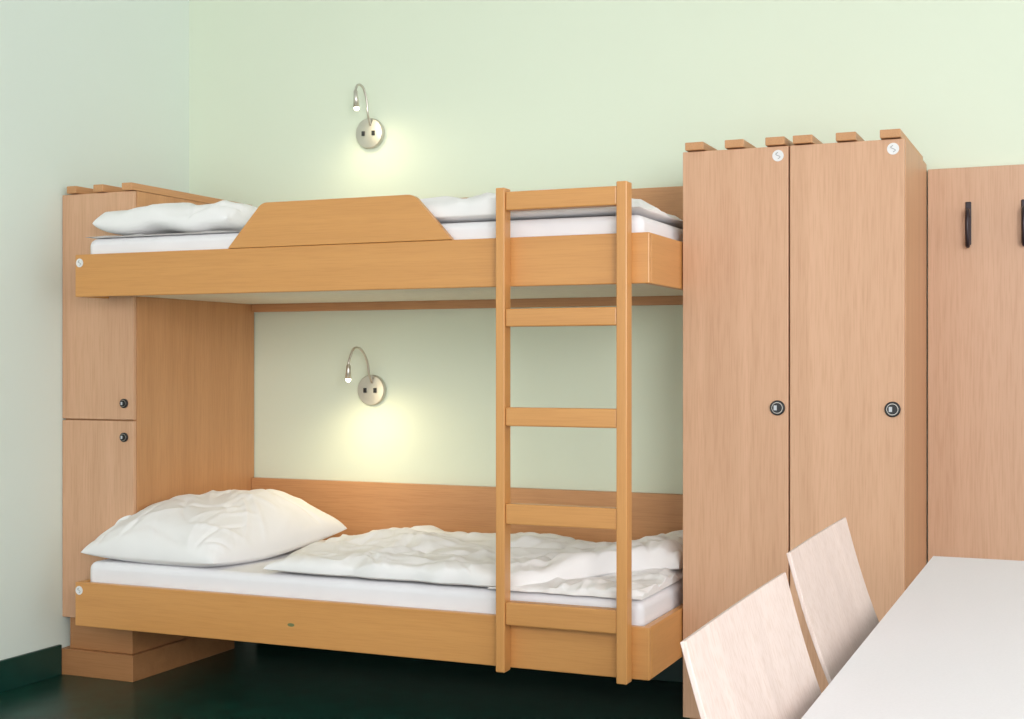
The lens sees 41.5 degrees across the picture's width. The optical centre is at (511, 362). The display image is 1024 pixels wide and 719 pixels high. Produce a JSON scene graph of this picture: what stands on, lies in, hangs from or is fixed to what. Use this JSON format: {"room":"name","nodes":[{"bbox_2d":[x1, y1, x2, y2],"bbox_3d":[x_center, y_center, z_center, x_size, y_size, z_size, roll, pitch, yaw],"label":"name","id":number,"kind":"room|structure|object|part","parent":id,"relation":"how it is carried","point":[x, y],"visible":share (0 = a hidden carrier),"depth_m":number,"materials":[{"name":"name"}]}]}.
{"room":"dormitory","nodes":[
{"label":"dormitory","id":0,"kind":"room"},
{"bbox_2d":[0,0,188,659],"bbox_3d":[-2.604,-0.400,2.756,0.100,3.050,6.220,0,0,23],"label":"wall","id":1,"kind":"structure","parent":0,"point":[93,92],"depth_m":4.85,"materials":[{"name":"green paint"}]},
{"bbox_2d":[0,644,61,692],"bbox_3d":[-2.703,1.071,2.380,0.014,0.108,5.451,0,0,23],"label":"baseboard","id":2,"kind":"structure","parent":1,"relation":"attached to","point":[42,664],"depth_m":4.74,"materials":[{"name":"green plastic"}]},
{"bbox_2d":[0,641,689,718],"bbox_3d":[0.371,1.175,1.538,6.528,0.100,6.320,0,0,23],"label":"floor","id":3,"kind":"structure","parent":0,"point":[249,680],"depth_m":4.62,"materials":[{"name":"green"}]},
{"bbox_2d":[62,182,253,681],"bbox_3d":[-1.336,0.244,5.176,0.326,1.762,0.762,0,0,23],"label":"storage cabinet","id":4,"kind":"object","parent":3,"relation":"on","point":[158,393],"visible":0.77,"depth_m":4.88,"materials":[{"name":"brown wood"}]},
{"bbox_3d":[-1.480,0.562,4.846,0.318,0.713,0.017,0,0,23],"label":"cabinet door","id":5,"kind":"part","parent":4,"relation":"part of","materials":[{"name":"brown wood"}]},
{"bbox_3d":[-1.480,-0.203,4.846,0.318,0.809,0.017,0,0,23],"label":"cabinet door","id":6,"kind":"part","parent":4,"relation":"part of","materials":[{"name":"brown wood"}]},
{"bbox_2d":[75,181,682,684],"bbox_3d":[-0.387,0.146,4.663,2.067,1.533,0.967,0,0,23],"label":"bunk bed","id":7,"kind":"object","parent":4,"relation":"attached to","point":[376,252],"visible":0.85,"depth_m":4.22,"materials":[{"name":"brown wood"}]},
{"bbox_3d":[-0.554,0.832,4.274,2.067,0.151,0.025,0,0,23],"label":"rail","id":8,"kind":"part","parent":7,"relation":"part of","materials":[{"name":"brown wood"}]},
{"bbox_3d":[-0.554,-0.301,4.274,2.067,0.146,0.025,0,0,23],"label":"rail","id":9,"kind":"part","parent":7,"relation":"part of","materials":[{"name":"brown wood"}]},
{"bbox_2d":[91,215,682,253],"bbox_3d":[-0.383,-0.343,4.680,2.011,0.176,0.845,0,0,23],"label":"mattress","id":10,"kind":"object","parent":7,"relation":"on","point":[601,224],"visible":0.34,"depth_m":4.11,"materials":[{"name":"white fabric"}]},
{"bbox_2d":[85,230,240,238],"bbox_3d":[-0.988,-0.437,4.883,0.756,0.010,0.757,0,0,23],"label":"sheet","id":11,"kind":"object","parent":10,"relation":"on","point":[234,231],"visible":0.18,"depth_m":4.57,"materials":[{"name":"white fabric"}]},
{"bbox_2d":[92,200,256,234],"bbox_3d":[-1.053,-0.505,4.883,0.599,0.124,0.673,0,0,23],"label":"pillow","id":12,"kind":"object","parent":11,"relation":"on","point":[224,215],"visible":0.41,"depth_m":4.58,"materials":[{"name":"white fabric"}]},
{"bbox_2d":[420,189,682,228],"bbox_3d":[-0.055,-0.488,4.526,1.272,0.108,0.836,0,0,23],"label":"duvet","id":13,"kind":"object","parent":10,"relation":"on","point":[478,208],"visible":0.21,"depth_m":4.11,"materials":[{"name":"white fabric"}]},
{"bbox_2d":[91,540,682,625],"bbox_3d":[-0.383,0.784,4.680,2.011,0.192,0.845,0,0,23],"label":"mattress","id":14,"kind":"object","parent":7,"relation":"on","point":[250,578],"visible":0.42,"depth_m":4.30,"materials":[{"name":"white fabric"}]},
{"bbox_2d":[81,489,346,566],"bbox_3d":[-1.059,0.573,4.877,0.569,0.228,0.759,0,0,33],"label":"pillow","id":15,"kind":"object","parent":14,"relation":"on","point":[213,528],"visible":0.99,"depth_m":4.68,"materials":[{"name":"white fabric"}]},
{"bbox_2d":[263,525,682,586],"bbox_3d":[-0.077,0.625,4.504,1.313,0.119,0.816,0,0,23],"label":"duvet","id":16,"kind":"object","parent":14,"relation":"on","point":[425,553],"visible":0.86,"depth_m":4.30,"materials":[{"name":"white fabric"}]},
{"bbox_2d":[487,568,682,599],"bbox_3d":[0.257,0.663,4.251,0.496,0.044,0.581,0,0,23],"label":"sheet","id":17,"kind":"object","parent":14,"relation":"on","point":[645,582],"visible":0.41,"depth_m":4.03,"materials":[{"name":"white fabric"}]},
{"bbox_3d":[-0.380,-0.245,4.682,2.019,0.018,0.859,0,0,23],"label":"board","id":18,"kind":"part","parent":7,"relation":"part of","materials":[{"name":"brown wood"}]},
{"bbox_3d":[-0.148,0.673,5.071,1.948,0.423,0.029,0,0,23],"label":"panel","id":19,"kind":"part","parent":7,"relation":"part of","materials":[{"name":"brown wood"}]},
{"bbox_3d":[-0.148,-0.412,5.071,1.948,0.415,0.029,0,0,23],"label":"panel","id":20,"kind":"part","parent":7,"relation":"part of","materials":[{"name":"brown wood"}]},
{"bbox_2d":[683,136,793,718],"bbox_3d":[0.784,0.225,4.351,0.328,1.800,0.582,0,0,23],"label":"wardrobe","id":21,"kind":"object","parent":3,"relation":"on","point":[736,200],"visible":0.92,"depth_m":4.10,"materials":[{"name":"brown wood"}]},
{"bbox_2d":[680,572,820,718],"bbox_3d":[0.488,0.692,1.356,0.536,0.869,0.449,0,0,23],"label":"dining chair","id":22,"kind":"object","parent":3,"relation":"on","point":[751,660],"visible":0.94,"depth_m":1.45,"materials":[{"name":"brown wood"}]},
{"bbox_2d":[786,517,878,683],"bbox_3d":[0.696,0.689,1.888,0.539,0.876,0.444,0,0,23],"label":"dining chair","id":23,"kind":"object","parent":3,"relation":"on","point":[839,613],"visible":0.6,"depth_m":1.95,"materials":[{"name":"brown wood"}]},
{"bbox_2d":[790,129,926,692],"bbox_3d":[1.089,0.225,4.220,0.332,1.800,0.582,0,0,23],"label":"wardrobe","id":24,"kind":"object","parent":3,"relation":"on","point":[858,206],"visible":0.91,"depth_m":3.97,"materials":[{"name":"brown wood"}]},
{"bbox_2d":[801,556,1023,718],"bbox_3d":[0.849,0.750,1.681,0.801,0.750,1.719,0,0,23],"label":"table","id":25,"kind":"object","parent":3,"relation":"on","point":[951,646],"visible":1,"depth_m":1.73,"materials":[{"name":"white laminate"}]},
{"bbox_2d":[189,0,1023,562],"bbox_3d":[1.593,-0.400,4.398,6.528,3.050,0.100,0,0,23],"label":"wall","id":26,"kind":"structure","parent":0,"point":[470,98],"depth_m":5.01,"materials":[{"name":"green paint"}]},
{"bbox_2d":[345,347,385,404],"bbox_3d":[-0.573,0.051,5.178,0.118,0.226,0.167,0,0,23],"label":"wall lamp","id":27,"kind":"object","parent":26,"relation":"attached to","point":[371,388],"visible":1,"depth_m":5.23,"materials":[{"name":"silver metal"}]},
{"bbox_3d":[-0.544,0.105,5.245,0.118,0.118,0.020,0,0,23],"label":"wall plate","id":28,"kind":"part","parent":27,"relation":"part of","materials":[{"name":"silver metal"}]},
{"bbox_2d":[353,84,384,148],"bbox_3d":[-0.571,-0.950,5.202,0.118,0.237,0.121,0,0,23],"label":"wall lamp","id":29,"kind":"object","parent":26,"relation":"attached to","point":[370,132],"visible":1,"depth_m":5.23,"materials":[{"name":"silver metal"}]},
{"bbox_3d":[-0.551,-0.891,5.248,0.118,0.118,0.020,0,0,23],"label":"wall plate","id":30,"kind":"part","parent":29,"relation":"part of","materials":[{"name":"silver metal"}]},
{"bbox_2d":[651,657,682,682],"bbox_3d":[1.772,1.071,4.259,6.090,0.108,0.014,0,0,23],"label":"baseboard","id":31,"kind":"structure","parent":26,"relation":"attached to","point":[674,672],"depth_m":4.77,"materials":[{"name":"green plastic"}]},
{"bbox_2d":[928,164,1023,561],"bbox_3d":[2.001,0.146,4.154,1.387,1.557,0.027,0,0,23],"label":"wall panel","id":32,"kind":"object","parent":26,"relation":"attached to","point":[976,292],"visible":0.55,"depth_m":4.35,"materials":[{"name":"brown wood"}]},
{"bbox_2d":[965,202,970,247],"bbox_3d":[1.462,-0.444,4.337,0.018,0.151,0.058,0,0,23],"label":"coat hook","id":33,"kind":"object","parent":32,"relation":"attached to","point":[967,204],"visible":1,"depth_m":4.33,"materials":[{"name":"metal"}]},
{"bbox_2d":[1021,199,1023,245],"bbox_3d":[1.617,-0.444,4.271,0.018,0.151,0.058,0,0,23],"label":"coat hook","id":34,"kind":"object","parent":32,"relation":"attached to","point":[1022,200],"visible":1,"depth_m":4.25,"materials":[{"name":"metal"}]}
]}

